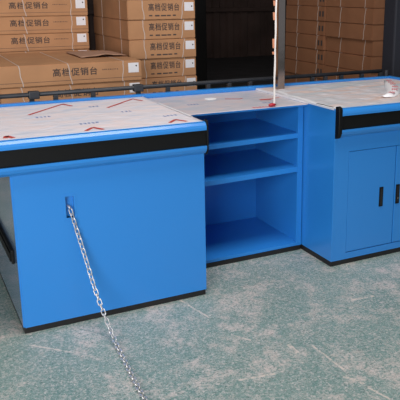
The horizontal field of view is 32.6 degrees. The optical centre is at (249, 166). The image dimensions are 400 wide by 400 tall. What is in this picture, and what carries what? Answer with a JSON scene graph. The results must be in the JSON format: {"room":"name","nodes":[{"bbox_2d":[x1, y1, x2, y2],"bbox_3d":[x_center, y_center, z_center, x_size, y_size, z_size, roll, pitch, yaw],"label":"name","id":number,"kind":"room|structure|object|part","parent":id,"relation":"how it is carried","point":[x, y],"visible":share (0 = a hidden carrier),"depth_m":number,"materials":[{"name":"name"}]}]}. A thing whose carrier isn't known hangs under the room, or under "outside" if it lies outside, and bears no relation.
{"room":"warehouse","nodes":[
{"label":"warehouse","id":0,"kind":"room"},
{"bbox_2d":[86,0,286,57],"bbox_3d":[-5.789,-4.264,11.935,18.320,5.200,0.140,-8,16,-27],"label":"wall","id":1,"kind":"structure","parent":0,"point":[242,33],"depth_m":15.19,"materials":[{"name":"brown metal"}]},
{"bbox_2d":[87,7,285,13],"bbox_3d":[-5.827,-2.718,12.169,18.100,0.090,0.090,-8,16,-27],"label":"trim","id":2,"kind":"structure","parent":1,"relation":"attached to","point":[220,9],"depth_m":14.92,"materials":[{"name":"brown metal"}]},
{"bbox_2d":[0,55,399,399],"bbox_3d":[-1.244,0.509,4.073,18.200,0.100,20.200,-8,16,-27],"label":"floor","id":3,"kind":"structure","parent":0,"point":[291,325],"depth_m":2.94,"materials":[{"name":"teal concrete"}]},
{"bbox_2d":[0,94,208,333],"bbox_3d":[-0.852,0.169,3.420,1.011,0.886,0.943,-8,16,-27],"label":"checkout counter","id":4,"kind":"object","parent":3,"relation":"on","point":[136,196],"visible":0.96,"depth_m":3.05,"materials":[{"name":"blue metal"}]},
{"bbox_3d":[-1.192,0.270,3.293,0.018,0.694,0.882,-8,16,-27],"label":"panel","id":5,"kind":"part","parent":4,"relation":"part of","materials":[{"name":"grey metal"}]},
{"bbox_2d":[0,97,201,140],"bbox_3d":[-0.838,-0.248,3.314,0.976,0.003,0.871,-8,16,-27],"label":"protective film","id":6,"kind":"object","parent":4,"relation":"on","point":[40,120],"visible":1,"depth_m":3.26,"materials":[{"name":"white plastic"}]},
{"bbox_2d":[67,204,147,399],"bbox_3d":[-0.520,0.527,2.685,0.096,0.565,0.904,-9,17,-30],"label":"chain","id":7,"kind":"object","parent":4,"relation":"hanging from","point":[125,362],"visible":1,"depth_m":2.96,"materials":[{"name":"silver metal"}]},
{"bbox_3d":[-0.604,0.320,3.099,0.874,0.694,0.018,-8,16,-27],"label":"panel","id":8,"kind":"part","parent":4,"relation":"part of","materials":[{"name":"blue metal"}]},
{"bbox_2d":[0,69,388,101],"bbox_3d":[-0.420,-0.051,4.173,3.082,0.932,0.087,-7,16,-26],"label":"guard rail","id":9,"kind":"object","parent":3,"relation":"on","point":[138,88],"visible":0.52,"depth_m":4.06,"materials":[{"name":"black metal"}]},
{"bbox_2d":[194,0,206,89],"bbox_3d":[-0.631,-3.260,8.063,0.270,5.190,0.270,-8,16,-27],"label":"steel column","id":10,"kind":"structure","parent":3,"relation":"on","point":[200,5],"depth_m":8.44,"materials":[{"name":"black metal"}]},
{"bbox_2d":[141,86,307,267],"bbox_3d":[-0.155,0.034,3.937,0.738,0.884,0.643,-8,16,-27],"label":"shelf unit","id":11,"kind":"object","parent":3,"relation":"on","point":[253,160],"visible":0.56,"depth_m":4.00,"materials":[{"name":"blue metal"}]},
{"bbox_3d":[-0.262,-0.016,4.145,0.680,0.818,0.015,-8,16,-27],"label":"panel","id":12,"kind":"part","parent":11,"relation":"part of","materials":[{"name":"blue metal"}]},
{"bbox_2d":[148,90,306,114],"bbox_3d":[-0.142,-0.365,3.810,0.733,0.003,0.612,-8,16,-27],"label":"protective film","id":13,"kind":"object","parent":11,"relation":"on","point":[253,99],"visible":0.93,"depth_m":3.77,"materials":[{"name":"white plastic"}]},
{"bbox_2d":[191,104,307,116],"bbox_3d":[-0.146,-0.359,3.817,0.738,0.010,0.603,-8,16,-27],"label":"countertop","id":14,"kind":"structure","parent":11,"relation":"on","point":[307,104],"depth_m":3.56,"materials":[{"name":"blue"}]},
{"bbox_3d":[-0.140,0.003,3.907,0.680,0.040,0.515,-8,16,-27],"label":"shelf","id":15,"kind":"part","parent":11,"relation":"part of","materials":[{"name":"blue metal"}]},
{"bbox_3d":[-0.139,0.431,4.018,0.680,0.020,0.515,-8,16,-27],"label":"shelf","id":16,"kind":"part","parent":11,"relation":"part of","materials":[{"name":"blue metal"}]},
{"bbox_3d":[-0.140,-0.185,3.858,0.680,0.038,0.515,-8,16,-27],"label":"shelf","id":17,"kind":"part","parent":11,"relation":"part of","materials":[{"name":"blue metal"}]},
{"bbox_3d":[0.150,-0.005,4.100,0.032,0.818,0.580,-8,16,-27],"label":"panel","id":18,"kind":"part","parent":11,"relation":"part of","materials":[{"name":"blue metal"}]},
{"bbox_2d":[254,76,399,266],"bbox_3d":[0.725,-0.040,4.219,1.092,0.886,0.943,-8,16,-27],"label":"base cabinet","id":19,"kind":"object","parent":3,"relation":"on","point":[350,211],"visible":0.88,"depth_m":3.71,"materials":[{"name":"blue painted metal"},{"name":"black rubber"}]},
{"bbox_2d":[275,0,285,88],"bbox_3d":[0.183,-1.016,4.035,0.052,1.113,0.052,-8,16,-27],"label":"steel post","id":20,"kind":"object","parent":19,"relation":"on","point":[280,36],"visible":0.8,"depth_m":4.09,"materials":[{"name":"silver metal"}]},
{"bbox_2d":[272,0,276,102],"bbox_3d":[0.143,-0.918,3.749,0.023,1.078,0.540,1,15,4],"label":"strip","id":21,"kind":"object","parent":20,"relation":"attached to","point":[274,2],"visible":1,"depth_m":3.69,"materials":[{"name":"white plastic"}]},
{"bbox_3d":[0.243,0.012,3.991,0.018,0.840,0.900,-8,16,-27],"label":"panel","id":22,"kind":"part","parent":19,"relation":"part of","materials":[{"name":"blue metal"}]},
{"bbox_3d":[0.901,0.119,3.867,1.012,0.694,0.030,-8,16,-27],"label":"frame","id":23,"kind":"part","parent":19,"relation":"part of","materials":[{"name":"blue metal"}]},
{"bbox_3d":[0.664,0.176,3.748,0.314,0.564,0.018,-8,16,-27],"label":"door","id":24,"kind":"part","parent":19,"relation":"part of","materials":[{"name":"blue metal"}]},
{"bbox_3d":[0.728,0.167,3.767,0.025,0.112,0.005,-8,16,-27],"label":"handle","id":25,"kind":"part","parent":19,"relation":"part of","materials":[{"name":"black plastic"}]},
{"bbox_3d":[0.957,0.137,3.896,0.336,0.564,0.018,-8,16,-27],"label":"door","id":26,"kind":"part","parent":19,"relation":"part of","materials":[{"name":"blue metal"}]},
{"bbox_3d":[0.830,0.153,3.818,0.025,0.112,0.005,-8,16,-27],"label":"handle","id":27,"kind":"part","parent":19,"relation":"part of","materials":[{"name":"black plastic"}]},
{"bbox_2d":[382,0,399,76],"bbox_3d":[1.230,-2.485,5.067,0.420,5.190,0.260,-8,16,-27],"label":"steel column","id":28,"kind":"structure","parent":3,"relation":"on","point":[390,55],"depth_m":5.36,"materials":[{"name":"grey metal"}]},
{"bbox_3d":[-0.914,-0.170,6.163,0.572,0.153,1.004,-7,16,-26],"label":"carton","id":29,"kind":"object","parent":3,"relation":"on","visible":0},
{"bbox_3d":[-0.921,-0.320,6.128,0.572,0.153,1.004,-7,16,-26],"label":"carton","id":30,"kind":"object","parent":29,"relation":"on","visible":0},
{"bbox_3d":[-0.926,-0.471,6.100,0.572,0.153,1.004,-8,16,-27],"label":"carton","id":31,"kind":"object","parent":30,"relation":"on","visible":0},
{"bbox_3d":[-0.922,-0.616,6.048,0.572,0.153,1.004,-8,16,-27],"label":"carton","id":32,"kind":"object","parent":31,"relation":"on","visible":0},
{"bbox_2d":[141,75,196,92],"bbox_3d":[-0.923,-0.767,6.017,0.572,0.153,1.004,-8,16,-27],"label":"carton","id":33,"kind":"object","parent":32,"relation":"on","point":[191,78],"visible":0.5,"depth_m":5.60,"materials":[{"name":"brown cardboard"}]},
{"bbox_2d":[140,57,195,77],"bbox_3d":[-0.932,-0.915,5.976,0.572,0.153,1.004,-8,16,-27],"label":"carton","id":34,"kind":"object","parent":33,"relation":"on","point":[183,66],"visible":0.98,"depth_m":5.57,"materials":[{"name":"brown cardboard"}]},
{"bbox_2d":[95,34,195,59],"bbox_3d":[-0.923,-1.061,5.928,0.572,0.153,1.004,-8,16,-27],"label":"carton","id":35,"kind":"object","parent":34,"relation":"on","point":[179,47],"visible":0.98,"depth_m":5.52,"materials":[{"name":"brown cardboard"}]},
{"bbox_2d":[94,16,194,39],"bbox_3d":[-0.930,-1.211,5.897,0.572,0.153,1.004,-8,16,-27],"label":"carton","id":36,"kind":"object","parent":35,"relation":"on","point":[118,28],"visible":1,"depth_m":5.50,"materials":[{"name":"brown cardboard"}]},
{"bbox_2d":[93,0,194,19],"bbox_3d":[-0.925,-1.358,5.853,0.572,0.153,1.004,-7,16,-26],"label":"carton","id":37,"kind":"object","parent":36,"relation":"on","point":[116,9],"visible":1,"depth_m":5.45,"materials":[{"name":"brown cardboard"}]},
{"bbox_3d":[-1.475,0.069,5.403,0.967,0.084,1.000,-8,16,-27],"label":"pallet","id":38,"kind":"object","parent":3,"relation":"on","visible":0},
{"bbox_3d":[-1.459,-0.045,5.378,1.000,0.147,1.004,-8,16,-27],"label":"carton","id":39,"kind":"object","parent":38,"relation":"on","visible":0},
{"bbox_3d":[-1.459,-0.191,5.350,1.000,0.147,1.004,-8,16,-27],"label":"carton","id":40,"kind":"object","parent":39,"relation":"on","visible":0},
{"bbox_3d":[-1.460,-0.332,5.308,1.000,0.147,1.004,-8,16,-27],"label":"carton","id":41,"kind":"object","parent":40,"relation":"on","visible":0},
{"bbox_3d":[-1.459,-0.475,5.270,1.000,0.147,1.004,-8,16,-27],"label":"carton","id":42,"kind":"object","parent":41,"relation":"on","visible":0},
{"bbox_2d":[0,80,142,103],"bbox_3d":[-1.462,-0.618,5.236,1.000,0.147,1.004,-8,16,-27],"label":"carton","id":43,"kind":"object","parent":42,"relation":"on","point":[119,83],"visible":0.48,"depth_m":4.79,"materials":[{"name":"brown cardboard"}]},
{"bbox_2d":[0,50,141,88],"bbox_3d":[-1.460,-0.759,5.192,1.000,0.147,1.004,-7,16,-26],"label":"carton","id":44,"kind":"object","parent":43,"relation":"on","point":[17,70],"visible":1,"depth_m":4.81,"materials":[{"name":"brown cardboard"}]},
{"bbox_2d":[0,49,88,53],"bbox_3d":[-2.046,-0.994,6.069,1.000,0.139,1.004,-8,16,-27],"label":"carton","id":45,"kind":"object","parent":44,"relation":"on","point":[73,49],"visible":0.02,"depth_m":5.68,"materials":[{"name":"brown cardboard"}]},
{"bbox_2d":[0,32,88,51],"bbox_3d":[-2.043,-1.130,6.035,1.000,0.139,1.004,-7,16,-26],"label":"carton","id":46,"kind":"object","parent":45,"relation":"on","point":[79,40],"visible":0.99,"depth_m":5.66,"materials":[{"name":"brown cardboard"}]},
{"bbox_2d":[0,15,88,34],"bbox_3d":[-2.045,-1.266,6.002,1.000,0.139,1.004,-8,16,-27],"label":"carton","id":47,"kind":"object","parent":46,"relation":"on","point":[25,24],"visible":0.98,"depth_m":5.63,"materials":[{"name":"brown cardboard"}]},
{"bbox_2d":[0,0,87,16],"bbox_3d":[-2.047,-1.404,5.976,1.000,0.139,1.004,-8,16,-27],"label":"carton","id":48,"kind":"object","parent":47,"relation":"on","point":[8,8],"visible":1,"depth_m":5.61,"materials":[{"name":"brown cardboard"}]},
{"bbox_2d":[66,50,126,57],"bbox_3d":[-1.213,-0.896,5.370,0.350,0.021,0.500,-8,16,-27],"label":"cardboard sheet","id":49,"kind":"object","parent":44,"relation":"on","point":[81,54],"visible":1,"depth_m":5.35,"materials":[{"name":"brown cardboard"}]},
{"bbox_3d":[1.216,-0.364,6.987,0.580,0.121,0.775,-8,16,-27],"label":"pallet","id":50,"kind":"object","parent":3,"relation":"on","visible":0},
{"bbox_3d":[1.242,-0.495,6.953,0.604,0.146,0.775,-7,16,-26],"label":"carton","id":51,"kind":"object","parent":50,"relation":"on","visible":0},
{"bbox_3d":[1.219,-0.636,6.912,0.604,0.146,0.775,-7,16,-26],"label":"carton","id":52,"kind":"object","parent":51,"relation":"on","visible":0},
{"bbox_3d":[1.228,-0.781,6.883,0.604,0.146,0.775,-7,16,-26],"label":"carton","id":53,"kind":"object","parent":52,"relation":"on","visible":0},
{"bbox_2d":[323,65,377,79],"bbox_3d":[1.207,-0.924,6.851,0.604,0.146,0.775,-8,16,-27],"label":"carton","id":54,"kind":"object","parent":53,"relation":"on","point":[326,69],"visible":0.29,"depth_m":6.78,"materials":[{"name":"brown cardboard"}]},
{"bbox_2d":[325,51,381,70],"bbox_3d":[1.222,-1.064,6.803,0.604,0.146,0.775,-8,16,-27],"label":"carton","id":55,"kind":"object","parent":54,"relation":"on","point":[335,59],"visible":0.7,"depth_m":6.60,"materials":[{"name":"brown cardboard"}]},
{"bbox_2d":[327,36,382,56],"bbox_3d":[1.235,-1.210,6.780,0.604,0.146,0.775,-7,16,-26],"label":"carton","id":56,"kind":"object","parent":55,"relation":"on","point":[335,44],"visible":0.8,"depth_m":6.55,"materials":[{"name":"brown cardboard"}]},
{"bbox_2d":[326,22,383,40],"bbox_3d":[1.220,-1.348,6.727,0.604,0.146,0.775,-7,16,-26],"label":"carton","id":57,"kind":"object","parent":56,"relation":"on","point":[367,32],"visible":0.8,"depth_m":6.49,"materials":[{"name":"brown cardboard"}]},
{"bbox_2d":[326,7,384,24],"bbox_3d":[1.222,-1.488,6.681,0.604,0.146,0.775,-7,16,-26],"label":"carton","id":58,"kind":"object","parent":57,"relation":"on","point":[371,16],"visible":0.77,"depth_m":6.44,"materials":[{"name":"brown cardboard"}]},
{"bbox_2d":[327,0,384,7],"bbox_3d":[1.222,-1.632,6.651,0.604,0.146,0.775,-7,16,-26],"label":"carton","id":59,"kind":"object","parent":58,"relation":"on","point":[330,3],"visible":0.88,"depth_m":6.41,"materials":[{"name":"brown cardboard"}]},
{"bbox_3d":[0.841,-0.544,7.682,0.580,0.121,0.775,-8,16,-27],"label":"pallet","id":60,"kind":"object","parent":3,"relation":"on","visible":0},
{"bbox_3d":[0.855,-0.676,7.650,0.604,0.146,0.775,-7,16,-26],"label":"carton","id":61,"kind":"object","parent":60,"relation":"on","visible":0},
{"bbox_3d":[0.855,-0.820,7.622,0.604,0.146,0.775,-7,16,-26],"label":"carton","id":62,"kind":"object","parent":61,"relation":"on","visible":0},
{"bbox_2d":[285,72,322,82],"bbox_3d":[0.852,-0.964,7.590,0.604,0.146,0.775,-8,16,-27],"label":"carton","id":63,"kind":"object","parent":62,"relation":"on","point":[286,73],"visible":0.2,"depth_m":7.55,"materials":[{"name":"brown cardboard"}]},
{"bbox_2d":[285,59,323,78],"bbox_3d":[0.846,-1.102,7.536,0.604,0.146,0.775,-8,16,-27],"label":"carton","id":64,"kind":"object","parent":63,"relation":"on","point":[292,66],"visible":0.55,"depth_m":7.41,"materials":[{"name":"brown cardboard"}]},
{"bbox_2d":[285,45,326,64],"bbox_3d":[0.851,-1.246,7.508,0.604,0.146,0.775,-8,16,-27],"label":"carton","id":65,"kind":"object","parent":64,"relation":"on","point":[291,52],"visible":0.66,"depth_m":7.34,"materials":[{"name":"brown cardboard"}]},
{"bbox_2d":[285,32,326,49],"bbox_3d":[0.849,-1.387,7.463,0.604,0.146,0.775,-7,16,-26],"label":"carton","id":66,"kind":"object","parent":65,"relation":"on","point":[318,42],"visible":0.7,"depth_m":7.27,"materials":[{"name":"brown cardboard"}]},
{"bbox_2d":[286,19,326,35],"bbox_3d":[0.852,-1.533,7.442,0.604,0.146,0.775,-8,16,-27],"label":"carton","id":67,"kind":"object","parent":66,"relation":"on","point":[312,27],"visible":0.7,"depth_m":7.26,"materials":[{"name":"brown cardboard"}]},
{"bbox_2d":[286,5,326,20],"bbox_3d":[0.853,-1.670,7.386,0.604,0.146,0.775,-8,16,-27],"label":"carton","id":68,"kind":"object","parent":67,"relation":"on","point":[316,13],"visible":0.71,"depth_m":7.21,"materials":[{"name":"brown cardboard"}]},
{"bbox_2d":[287,0,326,5],"bbox_3d":[0.859,-1.816,7.361,0.604,0.146,0.775,-7,16,-26],"label":"carton","id":69,"kind":"object","parent":68,"relation":"on","point":[289,2],"visible":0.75,"depth_m":7.19,"materials":[{"name":"brown cardboard"}]},
{"bbox_2d":[256,78,399,109],"bbox_3d":[0.698,-0.449,4.093,1.060,0.020,0.872,-8,16,-27],"label":"protective film","id":70,"kind":"object","parent":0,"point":[333,95],"visible":0.9,"depth_m":4.00,"materials":[{"name":"white plastic"}]},
{"bbox_2d":[380,80,399,96],"bbox_3d":[0.863,-0.486,4.145,0.107,0.029,0.714,3,15,12],"label":"ribbon","id":71,"kind":"object","parent":70,"relation":"on","point":[391,90],"visible":1,"depth_m":3.98,"materials":[{"name":"white plastic"}]}
]}

